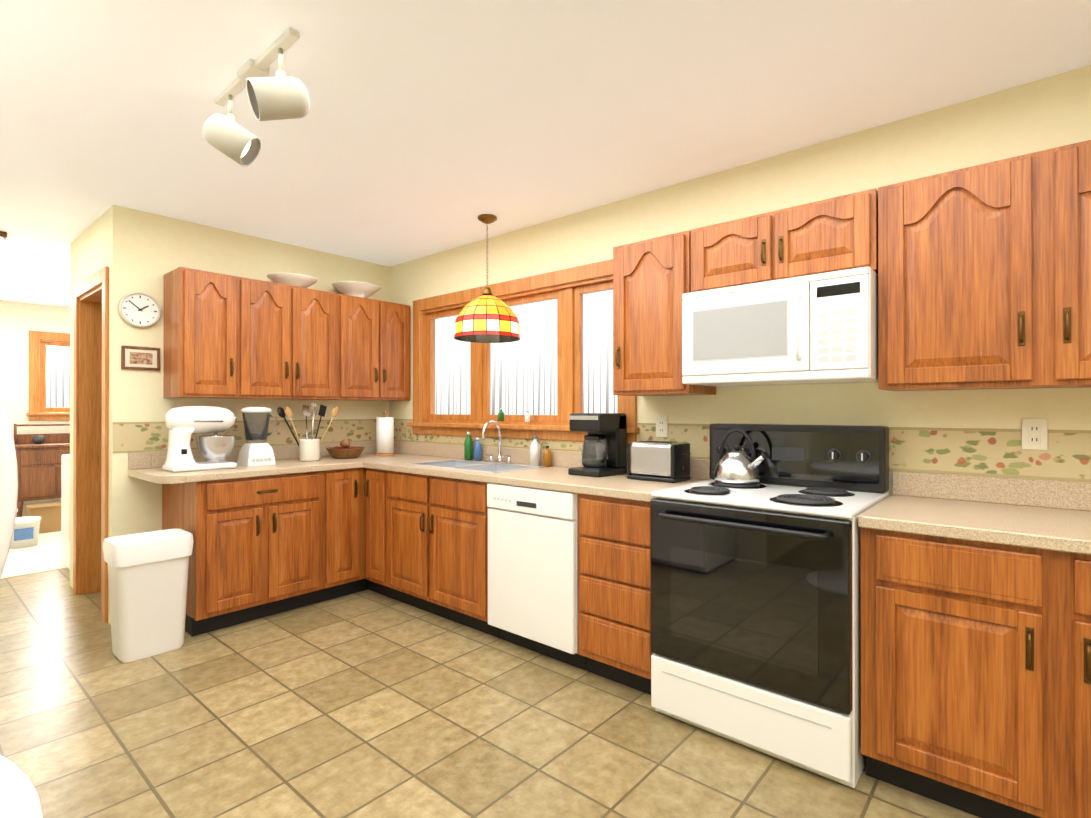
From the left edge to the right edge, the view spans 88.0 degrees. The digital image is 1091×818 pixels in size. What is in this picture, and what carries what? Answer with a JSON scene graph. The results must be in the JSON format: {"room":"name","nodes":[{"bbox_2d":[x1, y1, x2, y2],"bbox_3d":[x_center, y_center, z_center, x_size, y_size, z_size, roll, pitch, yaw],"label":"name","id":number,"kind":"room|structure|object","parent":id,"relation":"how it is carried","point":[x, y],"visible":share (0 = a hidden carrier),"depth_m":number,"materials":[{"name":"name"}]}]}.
{"room":"kitchen","nodes":[
{"label":"kitchen","id":0,"kind":"room"},
{"bbox_2d":[0,531,66,578],"bbox_3d":[-5.298,1.306,5.020,2.840,0.064,5.020,0,0,41],"label":"floor","id":1,"kind":"structure","parent":0,"point":[43,554],"depth_m":4.82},
{"bbox_2d":[10,516,40,548],"bbox_3d":[-4.884,1.150,5.271,0.273,0.250,0.273,0,0,41],"label":"bucket","id":2,"kind":"object","parent":1,"relation":"on","point":[26,532],"visible":0.71,"depth_m":5.20,"materials":[{"name":"white plastic"}]},
{"bbox_2d":[14,424,69,516],"bbox_3d":[-5.527,0.722,6.340,0.454,1.120,0.680,0,0,41],"label":"washstand","id":3,"kind":"object","parent":1,"relation":"on","point":[38,456],"visible":0.44,"depth_m":6.14,"materials":[{"name":"brown wood"}]},
{"bbox_2d":[25,502,60,532],"bbox_3d":[-5.219,1.142,5.994,0.350,0.270,0.400,0,0,41],"label":"cardboard box","id":4,"kind":"object","parent":1,"relation":"on","point":[49,514],"visible":0.52,"depth_m":5.86,"materials":[{"name":"brown cardboard"}]},
{"bbox_2d":[0,300,69,516],"bbox_3d":[-6.368,0.043,5.865,0.120,2.476,4.900,0,0,41],"label":"wall","id":5,"kind":"structure","parent":0,"point":[18,321],"depth_m":6.35,"materials":[{"name":"beige paint"}]},
{"bbox_2d":[26,330,69,420],"bbox_3d":[-5.586,-0.377,6.730,0.180,1.020,0.890,0,0,41],"label":"window","id":6,"kind":"structure","parent":5,"relation":"in","point":[39,342],"depth_m":6.46,"materials":[{"name":"brown wood"}]},
{"bbox_2d":[69,209,107,587],"bbox_3d":[-3.000,0.037,3.792,1.070,2.476,0.120,0,0,41],"label":"wall","id":7,"kind":"structure","parent":0,"point":[89,251],"depth_m":3.90,"materials":[{"name":"yellow paint"}]},
{"bbox_2d":[73,266,108,622],"bbox_3d":[-2.908,0.212,3.700,0.880,2.125,0.138,0,0,41],"label":"door frame","id":8,"kind":"structure","parent":7,"relation":"attached to","point":[90,450],"depth_m":3.90,"materials":[{"name":"brown wood"}]},
{"bbox_2d":[108,205,388,624],"bbox_3d":[-1.974,0.038,4.073,0.120,2.476,1.886,0,0,41],"label":"wall","id":9,"kind":"structure","parent":0,"point":[147,251],"depth_m":3.50,"materials":[{"name":"yellow paint"}]},
{"bbox_2d":[118,292,160,327],"bbox_3d":[-2.445,-0.598,3.409,0.030,0.216,0.216,0,0,41],"label":"clock","id":10,"kind":"object","parent":9,"relation":"attached to","point":[139,309],"visible":1,"depth_m":3.40,"materials":[{"name":"beige plastic"}]},
{"bbox_2d":[121,345,159,370],"bbox_3d":[-2.445,-0.306,3.419,0.016,0.140,0.195,0,0,41],"label":"picture frame","id":11,"kind":"object","parent":9,"relation":"attached to","point":[139,358],"visible":1,"depth_m":3.41,"materials":[{"name":"brown wood"}]},
{"bbox_2d":[163,267,254,398],"bbox_3d":[-2.128,-0.453,3.558,0.317,0.765,0.390,0,0,41],"label":"upper cabinet","id":12,"kind":"object","parent":9,"relation":"attached to","point":[230,337],"depth_m":3.45,"materials":[{"name":"brown wood"}]},
{"bbox_2d":[113,419,375,452],"bbox_3d":[-1.926,0.172,4.032,0.004,0.182,1.884,0,0,41],"label":"wallpaper border","id":13,"kind":"structure","parent":9,"relation":"attached to","point":[129,437],"depth_m":4.00,"materials":[{"name":"beige paper"}]},
{"bbox_2d":[255,279,350,399],"bbox_3d":[-1.824,-0.452,3.910,0.317,0.765,0.820,0,0,41],"label":"upper cabinet","id":14,"kind":"object","parent":9,"relation":"attached to","point":[303,335],"depth_m":3.86,"materials":[{"name":"brown wood"}]},
{"bbox_2d":[267,273,316,287],"bbox_3d":[-1.771,-0.875,3.959,0.324,0.080,0.324,0,0,41],"label":"bowl","id":15,"kind":"object","parent":14,"relation":"on","point":[299,280],"visible":0.71,"depth_m":3.86,"materials":[{"name":"white ceramic"}]},
{"bbox_2d":[332,281,380,297],"bbox_3d":[-1.449,-0.887,4.341,0.360,0.107,0.360,0,0,41],"label":"bowl","id":16,"kind":"object","parent":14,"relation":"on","point":[359,289],"visible":0.77,"depth_m":4.24,"materials":[{"name":"white ceramic"}]},
{"bbox_2d":[351,296,409,400],"bbox_3d":[-1.423,-0.450,4.377,0.317,0.765,0.702,0,0,41],"label":"upper cabinet","id":17,"kind":"object","parent":9,"relation":"attached to","point":[380,330],"depth_m":4.33,"materials":[{"name":"brown wood"}]},
{"bbox_2d":[0,568,979,817],"bbox_3d":[-0.817,1.297,1.167,8.980,0.060,5.020,0,0,41],"label":"floor","id":18,"kind":"structure","parent":0,"point":[367,703],"depth_m":2.22,"materials":[{"name":"tile"}]},
{"bbox_2d":[0,392,17,577],"bbox_3d":[-1.853,0.418,1.359,0.800,1.700,0.787,0,0,41],"label":"fridge","id":19,"kind":"object","parent":18,"relation":"on","point":[8,484],"visible":1,"depth_m":1.41,"materials":[{"name":"white"}]},
{"bbox_2d":[0,755,42,817],"bbox_3d":[-1.042,0.879,0.307,1.150,0.772,1.150,0,0,41],"label":"dining table","id":20,"kind":"object","parent":18,"relation":"on","point":[19,796],"visible":1,"depth_m":0.73,"materials":[{"name":"white plastic"}]},
{"bbox_2d":[61,454,69,569],"bbox_3d":[-3.496,0.767,4.659,0.805,1.020,0.640,0,0,41],"label":"washer","id":21,"kind":"object","parent":18,"relation":"on","point":[65,509],"visible":0.1,"depth_m":4.56,"materials":[{"name":"white metal"}]},
{"bbox_2d":[103,529,193,662],"bbox_3d":[-2.091,0.971,2.982,0.276,0.601,0.356,0,0,41],"label":"trash can","id":22,"kind":"object","parent":18,"relation":"on","point":[148,576],"visible":1,"depth_m":2.89,"materials":[{"name":"white plastic"}]},
{"bbox_2d":[162,471,325,636],"bbox_3d":[-1.907,0.837,3.579,0.619,0.874,0.725,0,0,41],"label":"base cabinet","id":23,"kind":"object","parent":18,"relation":"on","point":[264,546],"depth_m":3.34,"materials":[{"name":"brown wood"}]},
{"bbox_2d":[128,441,434,483],"bbox_3d":[-1.662,0.331,3.854,0.634,0.138,1.809,0,0,41],"label":"countertop","id":24,"kind":"structure","parent":23,"relation":"on","point":[146,466],"depth_m":3.61,"materials":[{"name":"laminate"}]},
{"bbox_2d":[162,406,236,471],"bbox_3d":[-2.054,0.170,3.381,0.216,0.377,0.370,0,0,41],"label":"stand mixer","id":25,"kind":"object","parent":24,"relation":"on","point":[183,423],"visible":1,"depth_m":3.31,"materials":[{"name":"white metal"}]},
{"bbox_2d":[237,407,276,465],"bbox_3d":[-1.850,0.173,3.664,0.176,0.372,0.220,0,0,41],"label":"blender","id":26,"kind":"object","parent":24,"relation":"on","point":[256,449],"visible":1,"depth_m":3.59,"materials":[{"name":"white plastic"}]},
{"bbox_2d":[277,403,338,460],"bbox_3d":[-1.645,0.161,3.953,0.261,0.399,0.390,0,0,41],"label":"utensil crock","id":27,"kind":"object","parent":24,"relation":"on","point":[309,449],"visible":1,"depth_m":3.90,"materials":[{"name":"white ceramic"}]},
{"bbox_2d":[326,439,364,458],"bbox_3d":[-1.480,0.292,4.186,0.280,0.138,0.280,0,0,41],"label":"fruit basket","id":28,"kind":"object","parent":24,"relation":"on","point":[345,450],"visible":1,"depth_m":4.11,"materials":[{"name":"wood"}]},
{"bbox_2d":[375,411,394,455],"bbox_3d":[-1.262,0.187,4.448,0.156,0.349,0.156,0,0,41],"label":"paper towel","id":29,"kind":"object","parent":24,"relation":"on","point":[384,435],"visible":1,"depth_m":4.39,"materials":[{"name":"white paper"}]},
{"bbox_2d":[326,468,361,599],"bbox_3d":[-1.586,0.838,3.953,0.619,0.874,0.260,0,0,41],"label":"base cabinet","id":30,"kind":"object","parent":18,"relation":"on","point":[343,486],"depth_m":3.78,"materials":[{"name":"brown wood"}]},
{"bbox_2d":[362,468,367,590],"bbox_3d":[-1.308,0.839,4.276,0.619,0.874,0.702,0,0,41],"label":"base cabinet","id":31,"kind":"object","parent":18,"relation":"on","point":[364,581],"depth_m":3.90,"materials":[{"name":"brown wood"}]},
{"bbox_2d":[364,468,498,637],"bbox_3d":[-0.581,0.838,3.707,1.223,0.874,0.619,0,0,41],"label":"base cabinet","id":32,"kind":"object","parent":18,"relation":"on","point":[427,543],"visible":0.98,"depth_m":3.37,"materials":[{"name":"brown wood"}]},
{"bbox_2d":[363,443,709,501],"bbox_3d":[-0.188,0.399,3.361,2.244,0.277,0.634,0,0,41],"label":"countertop","id":33,"kind":"structure","parent":32,"relation":"on","point":[447,461],"depth_m":3.20,"materials":[{"name":"laminate"}]},
{"bbox_2d":[464,432,472,459],"bbox_3d":[-0.544,0.260,4.002,0.060,0.200,0.058,0,0,41],"label":"soap bottle","id":34,"kind":"object","parent":33,"relation":"on","point":[468,448],"visible":1,"depth_m":3.98,"materials":[{"name":"green"}]},
{"bbox_2d":[474,438,481,460],"bbox_3d":[-0.473,0.280,3.947,0.056,0.160,0.055,0,0,41],"label":"bottle","id":35,"kind":"object","parent":33,"relation":"on","point":[477,451],"visible":1,"depth_m":3.92,"materials":[{"name":"blue plastic"}]},
{"bbox_2d":[482,420,513,463],"bbox_3d":[-0.348,0.217,3.724,0.220,0.286,0.186,0,0,41],"label":"faucet","id":36,"kind":"object","parent":33,"relation":"on","point":[500,456],"visible":1,"depth_m":3.76,"materials":[{"name":"silver metal"}]},
{"bbox_2d":[530,436,539,465],"bbox_3d":[-0.067,0.264,3.591,0.064,0.190,0.062,0,0,41],"label":"bottle","id":37,"kind":"object","parent":33,"relation":"on","point":[534,453],"visible":0.98,"depth_m":3.57,"materials":[{"name":"white plastic"}]},
{"bbox_2d":[543,446,551,466],"bbox_3d":[0.013,0.294,3.529,0.052,0.130,0.051,0,0,41],"label":"bottle","id":38,"kind":"object","parent":33,"relation":"on","point":[547,457],"visible":1,"depth_m":3.51,"materials":[{"name":"orange plastic"}]},
{"bbox_2d":[568,413,626,476],"bbox_3d":[0.295,0.190,3.108,0.228,0.335,0.270,0,0,41],"label":"coffee maker","id":39,"kind":"object","parent":33,"relation":"on","point":[604,451],"visible":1,"depth_m":3.04,"materials":[{"name":"black plastic"}]},
{"bbox_2d":[627,441,690,482],"bbox_3d":[0.581,0.261,2.862,0.292,0.192,0.180,0,0,41],"label":"toaster","id":40,"kind":"object","parent":33,"relation":"on","point":[663,461],"visible":1,"depth_m":2.79,"materials":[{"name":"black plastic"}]},
{"bbox_2d":[487,483,585,669],"bbox_3d":[0.102,0.837,3.099,0.595,0.872,0.614,0,0,41],"label":"dishwasher","id":41,"kind":"object","parent":18,"relation":"on","point":[532,569],"visible":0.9,"depth_m":2.85,"materials":[{"name":"white metal"}]},
{"bbox_2d":[578,494,653,694],"bbox_3d":[0.504,0.835,2.774,0.428,0.874,0.618,0,0,41],"label":"base cabinet","id":42,"kind":"object","parent":18,"relation":"on","point":[614,589],"visible":0.62,"depth_m":2.54,"materials":[{"name":"brown wood"}]},
{"bbox_2d":[651,423,888,787],"bbox_3d":[0.914,0.671,2.329,0.754,1.200,0.723,0,0,41],"label":"range","id":43,"kind":"object","parent":18,"relation":"on","point":[756,616],"visible":0.79,"depth_m":2.10,"materials":[{"name":"white"}]},
{"bbox_2d":[714,428,767,483],"bbox_3d":[0.888,0.208,2.546,0.254,0.244,0.200,0,0,41],"label":"kettle","id":44,"kind":"object","parent":43,"relation":"on","point":[736,466],"visible":1,"depth_m":2.50,"materials":[{"name":"silver metal"}]},
{"bbox_2d":[861,527,1052,817],"bbox_3d":[1.441,0.833,1.968,0.494,0.874,0.619,0,0,41],"label":"base cabinet","id":45,"kind":"object","parent":18,"relation":"on","point":[975,678],"depth_m":1.73,"materials":[{"name":"brown wood"}]},
{"bbox_2d":[1053,551,1090,817],"bbox_3d":[1.813,0.832,1.649,0.485,0.874,0.619,0,0,41],"label":"base cabinet","id":46,"kind":"object","parent":18,"relation":"on","point":[1071,571],"depth_m":1.57,"materials":[{"name":"brown wood"}]},
{"bbox_2d":[858,471,1090,554],"bbox_3d":[1.881,0.325,1.583,1.669,0.138,0.634,0,0,41],"label":"countertop","id":47,"kind":"structure","parent":46,"relation":"on","point":[1054,515],"depth_m":1.97,"materials":[{"name":"laminate"}]},
{"bbox_2d":[0,0,1090,307],"bbox_3d":[-1.893,-1.246,2.100,11.820,0.080,5.020,0,0,41],"label":"ceiling","id":48,"kind":"structure","parent":0,"point":[422,128],"depth_m":2.19,"materials":[{"name":"white paint"}]},
{"bbox_2d":[0,231,6,247],"bbox_3d":[-4.376,-1.157,4.089,1.420,0.084,0.560,0,0,41],"label":"flush ceiling light","id":49,"kind":"object","parent":48,"relation":"attached to","point":[3,236],"visible":1,"depth_m":3.83,"materials":[{"name":"brown metal"}]},
{"bbox_2d":[203,27,309,166],"bbox_3d":[-1.035,-1.065,2.001,0.630,0.282,0.207,0,0,41],"label":"track spotlight","id":50,"kind":"object","parent":48,"relation":"attached to","point":[280,96],"visible":1,"depth_m":1.90,"materials":[{"name":"white metal"}]},
{"bbox_2d":[454,214,519,342],"bbox_3d":[-0.364,-0.820,3.540,0.414,0.764,0.414,0,0,41],"label":"pendant lamp","id":51,"kind":"object","parent":48,"relation":"hanging from","point":[487,316],"visible":1,"depth_m":3.40,"materials":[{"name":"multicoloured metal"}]},
{"bbox_2d":[389,65,1090,496],"bbox_3d":[1.410,0.033,2.487,7.320,2.476,0.120,0,0,41],"label":"wall","id":52,"kind":"structure","parent":0,"point":[1053,111],"depth_m":2.55,"materials":[{"name":"yellow paint"}]},
{"bbox_2d":[394,419,413,441],"bbox_3d":[-1.183,0.173,4.634,0.344,0.182,0.004,0,0,41],"label":"trim","id":53,"kind":"structure","parent":52,"relation":"attached to","point":[403,431],"depth_m":4.61,"materials":[{"name":"beige paper"}]},
{"bbox_2d":[414,434,583,451],"bbox_3d":[-0.268,0.229,3.847,2.070,0.066,0.004,0,0,41],"label":"trim","id":54,"kind":"structure","parent":52,"relation":"attached to","point":[565,445],"depth_m":3.84,"materials":[{"name":"beige paper"}]},
{"bbox_2d":[407,259,639,442],"bbox_3d":[-0.247,-0.335,3.873,2.100,1.060,0.180,0,0,41],"label":"kitchen window","id":55,"kind":"structure","parent":52,"relation":"in","point":[428,420],"depth_m":3.76,"materials":[{"name":"brown wood"}]},
{"bbox_2d":[498,408,503,420],"bbox_3d":[-0.308,0.050,3.924,0.044,0.110,0.043,0,0,41],"label":"bottle","id":56,"kind":"object","parent":55,"relation":"on","point":[501,415],"visible":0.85,"depth_m":3.91,"materials":[{"name":"green glass"}]},
{"bbox_2d":[525,411,529,421],"bbox_3d":[-0.118,0.059,3.761,0.040,0.090,0.039,0,0,41],"label":"bottle","id":57,"kind":"object","parent":55,"relation":"on","point":[527,417],"visible":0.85,"depth_m":3.75,"materials":[{"name":"white plastic"}]},
{"bbox_2d":[656,416,667,436],"bbox_3d":[0.630,0.095,3.067,0.072,0.116,0.008,0,0,41],"label":"electrical outlet","id":58,"kind":"object","parent":52,"relation":"attached to","point":[661,426],"visible":1,"depth_m":3.06,"materials":[{"name":"beige plastic"}]},
{"bbox_2d":[613,230,715,395],"bbox_3d":[0.592,-0.455,2.881,0.428,0.765,0.348,0,0,41],"label":"upper cabinet","id":59,"kind":"object","parent":52,"relation":"attached to","point":[651,281],"visible":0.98,"depth_m":2.77,"materials":[{"name":"brown wood"}]},
{"bbox_2d":[691,188,877,291],"bbox_3d":[1.048,-0.684,2.489,0.762,0.310,0.348,0,0,41],"label":"upper cabinet","id":60,"kind":"object","parent":52,"relation":"attached to","point":[839,233],"visible":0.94,"depth_m":2.34,"materials":[{"name":"brown wood"}]},
{"bbox_2d":[682,267,877,386],"bbox_3d":[1.018,-0.319,2.454,0.754,0.411,0.439,0,0,41],"label":"microwave","id":61,"kind":"object","parent":60,"relation":"attached to","point":[821,328],"visible":1,"depth_m":2.27,"materials":[{"name":"white"}]},
{"bbox_2d":[637,423,1090,481],"bbox_3d":[2.255,0.165,1.678,4.585,0.182,0.004,0,0,41],"label":"wallpaper border","id":62,"kind":"structure","parent":52,"relation":"attached to","point":[1066,456],"depth_m":2.19,"materials":[{"name":"beige paper"}]},
{"bbox_2d":[878,140,1090,390],"bbox_3d":[1.708,-0.457,1.941,0.941,0.765,0.317,0,0,41],"label":"upper cabinet","id":63,"kind":"object","parent":52,"relation":"attached to","point":[984,276],"visible":1,"depth_m":1.90,"materials":[{"name":"brown wood"}]},
{"bbox_2d":[1022,418,1047,449],"bbox_3d":[1.790,0.092,2.069,0.072,0.116,0.008,0,0,41],"label":"electrical outlet","id":64,"kind":"object","parent":52,"relation":"attached to","point":[1034,433],"visible":1,"depth_m":2.07,"materials":[{"name":"beige plastic"}]},
{"label":"outside","id":65,"kind":"structure","parent":0,"visible":0},
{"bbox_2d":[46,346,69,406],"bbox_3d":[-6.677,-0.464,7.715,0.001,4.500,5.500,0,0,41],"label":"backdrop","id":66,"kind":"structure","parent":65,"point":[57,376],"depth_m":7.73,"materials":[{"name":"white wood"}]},
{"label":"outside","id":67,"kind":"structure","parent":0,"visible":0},
{"bbox_2d":[435,290,616,414],"bbox_3d":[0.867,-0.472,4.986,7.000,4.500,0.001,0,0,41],"label":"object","id":68,"kind":"structure","parent":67,"point":[523,374],"depth_m":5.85,"materials":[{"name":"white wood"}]}
]}

